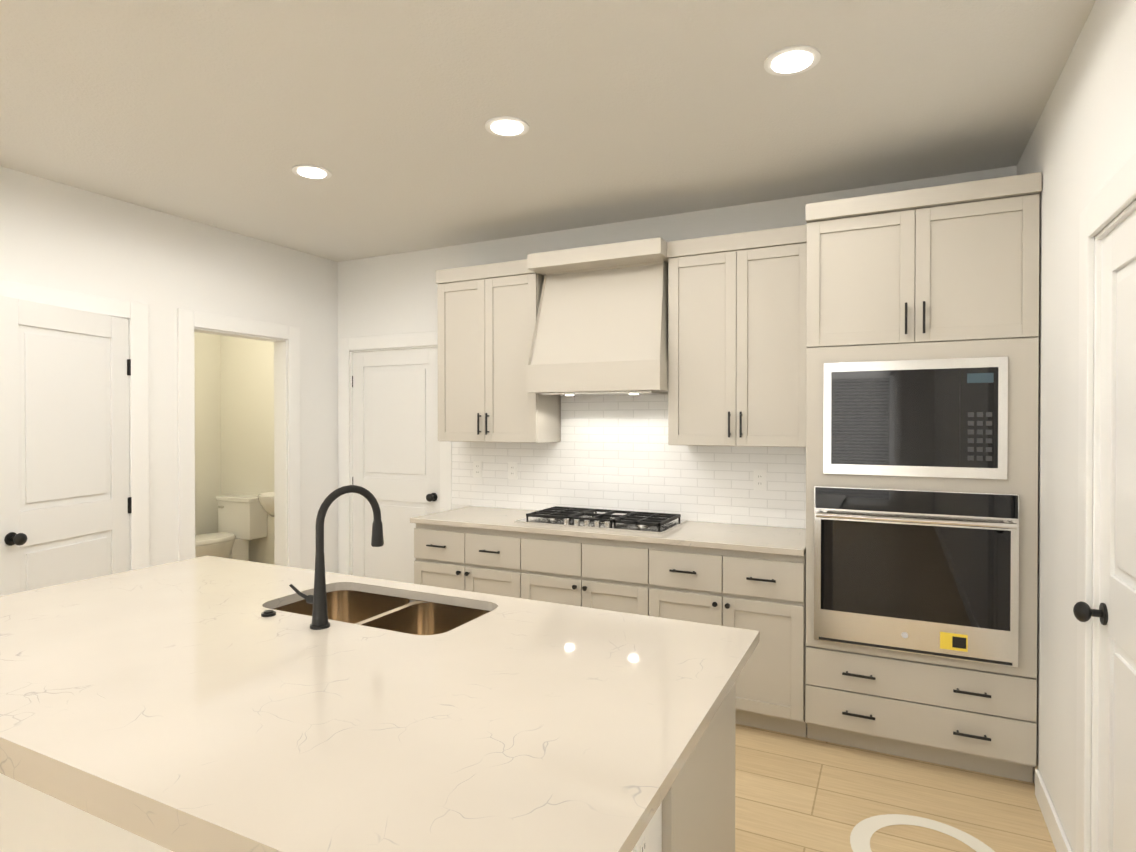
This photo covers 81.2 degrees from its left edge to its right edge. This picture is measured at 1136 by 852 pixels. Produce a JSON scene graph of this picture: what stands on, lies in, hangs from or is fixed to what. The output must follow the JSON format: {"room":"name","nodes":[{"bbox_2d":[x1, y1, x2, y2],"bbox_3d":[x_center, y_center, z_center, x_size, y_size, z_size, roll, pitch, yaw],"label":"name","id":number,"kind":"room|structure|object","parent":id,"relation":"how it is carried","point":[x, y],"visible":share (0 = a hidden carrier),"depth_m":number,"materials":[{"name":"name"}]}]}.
{"room":"kitchen","nodes":[
{"label":"kitchen","id":0,"kind":"room"},
{"bbox_2d":[0,166,337,572],"bbox_3d":[-3.576,0.123,1.678,0.120,2.740,9.310,0,1,26],"label":"wall","id":1,"kind":"structure","parent":0,"point":[61,236],"depth_m":3.97,"materials":[{"name":"white paint"}]},
{"bbox_2d":[0,295,131,595],"bbox_3d":[-2.558,0.436,3.388,0.180,2.072,0.766,0,0,9],"label":"door","id":2,"kind":"structure","parent":1,"relation":"in","point":[65,504],"depth_m":3.33,"materials":[{"name":"white wood"}]},
{"bbox_2d":[0,280,148,570],"bbox_3d":[-2.701,0.387,3.439,0.140,2.185,0.960,0,1,26],"label":"door frame","id":3,"kind":"structure","parent":1,"relation":"attached to","point":[137,312],"depth_m":3.76,"materials":[{"name":"white wood"}]},
{"bbox_2d":[177,308,300,567],"bbox_3d":[-2.208,0.379,4.440,0.140,2.185,0.910,0,1,26],"label":"door frame","id":4,"kind":"structure","parent":1,"relation":"attached to","point":[287,512],"depth_m":4.68,"materials":[{"name":"white wood"}]},
{"bbox_2d":[194,332,274,564],"bbox_3d":[-2.057,0.098,4.904,0.003,2.740,1.920,0,1,26],"label":"wall","id":5,"kind":"structure","parent":0,"point":[234,415],"depth_m":4.45,"materials":[{"name":"white paint"}]},
{"bbox_2d":[0,0,1095,261],"bbox_3d":[-2.540,-1.283,1.157,7.130,0.080,9.570,0,1,26],"label":"ceiling","id":6,"kind":"structure","parent":0,"point":[226,114],"depth_m":2.58,"materials":[{"name":"white paint"}]},
{"bbox_2d":[292,164,331,179],"bbox_3d":[-1.266,-1.254,3.277,0.184,0.010,0.184,0,1,26],"label":"recessed light","id":7,"kind":"object","parent":6,"relation":"in","point":[311,171],"visible":1,"depth_m":3.26,"materials":[{"name":"white plastic"}]},
{"bbox_2d":[485,116,528,136],"bbox_3d":[-0.255,-1.250,2.774,0.184,0.010,0.184,0,1,26],"label":"recessed light","id":8,"kind":"object","parent":6,"relation":"in","point":[505,126],"visible":1,"depth_m":2.75,"materials":[{"name":"white plastic"}]},
{"bbox_2d":[764,45,820,75],"bbox_3d":[0.765,-1.246,2.266,0.184,0.010,0.184,0,1,26],"label":"recessed light","id":9,"kind":"object","parent":6,"relation":"in","point":[792,60],"visible":1,"depth_m":2.25,"materials":[{"name":"white plastic"}]},
{"bbox_2d":[338,166,1016,573],"bbox_3d":[0.269,0.103,4.215,4.535,2.740,0.120,0,1,26],"label":"wall","id":10,"kind":"structure","parent":0,"point":[388,294],"depth_m":4.54,"materials":[{"name":"white paint"}]},
{"bbox_2d":[352,347,439,583],"bbox_3d":[-1.282,0.444,4.948,0.866,2.030,0.180,0,1,26],"label":"pantry door","id":11,"kind":"structure","parent":10,"relation":"in","point":[396,458],"depth_m":4.93,"materials":[{"name":"white wood"}]},
{"bbox_2d":[339,331,452,574],"bbox_3d":[-1.267,0.395,4.964,1.060,2.145,0.138,0,1,26],"label":"door frame","id":12,"kind":"structure","parent":10,"relation":"attached to","point":[347,346],"depth_m":5.10,"materials":[{"name":"white wood"}]},
{"bbox_2d":[436,260,561,444],"bbox_3d":[-0.450,-0.456,4.313,0.738,1.112,0.328,0,1,26],"label":"upper cabinet","id":13,"kind":"object","parent":10,"relation":"attached to","point":[481,401],"depth_m":4.17,"materials":[{"name":"beige wood"}]},
{"bbox_2d":[522,237,669,396],"bbox_3d":[0.224,-0.603,3.910,0.818,0.812,0.453,0,1,26],"label":"range hood","id":14,"kind":"object","parent":10,"relation":"attached to","point":[596,319],"depth_m":3.77,"materials":[{"name":"beige wood"}]},
{"bbox_2d":[452,395,805,528],"bbox_3d":[0.270,0.180,4.142,2.433,0.758,0.008,0,1,26],"label":"backsplash","id":15,"kind":"structure","parent":10,"relation":"attached to","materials":[{"name":"tile"}]},
{"bbox_2d":[666,225,806,448],"bbox_3d":[0.955,-0.451,3.621,0.742,1.112,0.328,0,1,26],"label":"upper cabinet","id":16,"kind":"object","parent":10,"relation":"attached to","point":[676,370],"depth_m":3.47,"materials":[{"name":"beige wood"}]},
{"bbox_2d":[735,724,1055,851],"bbox_3d":[-2.540,1.527,1.179,7.130,0.060,9.570,0,1,26],"label":"floor","id":17,"kind":"structure","parent":0,"point":[793,793],"depth_m":2.63,"materials":[{"name":"brown wood"}]},
{"bbox_2d":[195,494,266,560],"bbox_3d":[-3.287,1.071,6.142,0.470,0.775,0.815,0,1,26],"label":"toilet","id":18,"kind":"object","parent":17,"relation":"on","point":[242,520],"visible":0.52,"depth_m":6.27,"materials":[{"name":"white ceramic"}]},
{"bbox_2d":[258,492,273,516],"bbox_3d":[-2.517,0.997,5.962,0.560,0.925,0.452,0,1,26],"label":"pedestal sink","id":19,"kind":"object","parent":17,"relation":"on","point":[266,501],"visible":0.15,"depth_m":5.80,"materials":[{"name":"white ceramic"}]},
{"bbox_2d":[0,561,759,851],"bbox_3d":[-0.811,1.050,1.811,2.370,0.884,1.239,0,1,26],"label":"kitchen island","id":20,"kind":"object","parent":17,"relation":"on","point":[212,705],"depth_m":1.39,"materials":[{"name":"stone"}]},
{"bbox_2d":[261,485,383,629],"bbox_3d":[-0.758,0.376,2.027,0.311,0.400,0.238,0,1,26],"label":"faucet","id":21,"kind":"object","parent":20,"relation":"on","point":[319,620],"depth_m":1.92,"materials":[{"name":"black metal"}]},
{"bbox_2d":[274,590,489,634],"bbox_3d":[-0.606,0.714,2.134,0.780,0.215,0.435,0,1,26],"label":"sink","id":22,"kind":"object","parent":20,"relation":"in","point":[413,614],"depth_m":2.27,"materials":[{"name":"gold metal"}]},
{"bbox_2d":[414,525,529,599],"bbox_3d":[-0.444,1.031,4.160,0.816,0.884,0.618,0,1,26],"label":"base cabinet","id":23,"kind":"object","parent":17,"relation":"on","point":[487,561],"depth_m":3.87,"materials":[{"name":"beige wood"}]},
{"bbox_2d":[530,533,661,617],"bbox_3d":[0.208,1.034,3.839,0.873,0.884,0.618,0,1,26],"label":"base cabinet","id":24,"kind":"object","parent":17,"relation":"on","point":[619,576],"depth_m":3.52,"materials":[{"name":"beige wood"}]},
{"bbox_2d":[662,545,806,737],"bbox_3d":[0.861,1.036,3.517,0.816,0.884,0.618,0,1,26],"label":"base cabinet","id":25,"kind":"object","parent":17,"relation":"on","point":[765,593],"depth_m":3.17,"materials":[{"name":"beige wood"}]},
{"bbox_2d":[410,505,805,556],"bbox_3d":[0.199,0.577,3.829,2.283,0.030,0.638,0,1,26],"label":"countertop","id":26,"kind":"structure","parent":25,"relation":"on","point":[782,540],"depth_m":3.63,"materials":[{"name":"white stone"}]},
{"bbox_2d":[514,506,687,534],"bbox_3d":[0.196,0.538,3.862,0.890,0.046,0.485,0,1,26],"label":"cooktop","id":27,"kind":"object","parent":26,"relation":"in","point":[564,517],"depth_m":3.75,"materials":[{"name":"black metal"}]},
{"bbox_2d":[850,814,994,851],"bbox_3d":[1.244,1.487,2.285,0.500,0.001,0.500,0,1,26],"label":"floor marker","id":28,"kind":"object","parent":17,"relation":"on","point":[863,831],"visible":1,"depth_m":2.44,"materials":[{"name":"white"}]},
{"bbox_2d":[805,172,1041,782],"bbox_3d":[1.608,0.235,3.091,0.888,2.495,0.712,0,1,26],"label":"tall cabinet","id":29,"kind":"object","parent":17,"relation":"on","point":[922,347],"visible":1,"depth_m":2.83,"materials":[{"name":"beige wood"}]},
{"bbox_2d":[823,356,1007,479],"bbox_3d":[1.475,-0.034,2.853,0.702,0.501,0.016,0,1,26],"label":"microwave","id":30,"kind":"object","parent":29,"relation":"in","point":[885,417],"depth_m":2.84,"materials":[{"name":"silver metal"}]},
{"bbox_2d":[814,486,1018,666],"bbox_3d":[1.459,0.623,2.823,0.776,0.698,0.093,0,1,26],"label":"oven","id":31,"kind":"object","parent":29,"relation":"in","point":[921,571],"depth_m":2.82,"materials":[{"name":"silver metal"}]},
{"bbox_2d":[1017,0,1135,851],"bbox_3d":[0.356,0.141,-0.604,0.120,2.740,8.690,0,1,26],"label":"wall","id":32,"kind":"structure","parent":0,"point":[1079,149],"depth_m":2.27,"materials":[{"name":"white paint"}]},
{"bbox_2d":[1035,769,1071,851],"bbox_3d":[1.735,1.435,2.359,0.013,0.105,0.686,0,1,26],"label":"baseboard","id":33,"kind":"structure","parent":32,"relation":"attached to","point":[1055,829],"depth_m":2.37,"materials":[{"name":"white wood"}]},
{"bbox_2d":[1073,210,1135,851],"bbox_3d":[1.404,0.471,1.597,0.180,2.030,0.754,0,1,26],"label":"door","id":34,"kind":"structure","parent":32,"relation":"in","point":[1115,613],"depth_m":1.78,"materials":[{"name":"white wood"}]},
{"bbox_2d":[1076,151,1135,851],"bbox_3d":[1.423,0.421,1.587,0.138,2.145,0.960,0,1,26],"label":"door frame","id":35,"kind":"structure","parent":32,"relation":"attached to","point":[1112,199],"depth_m":1.95,"materials":[{"name":"white wood"}]}
]}

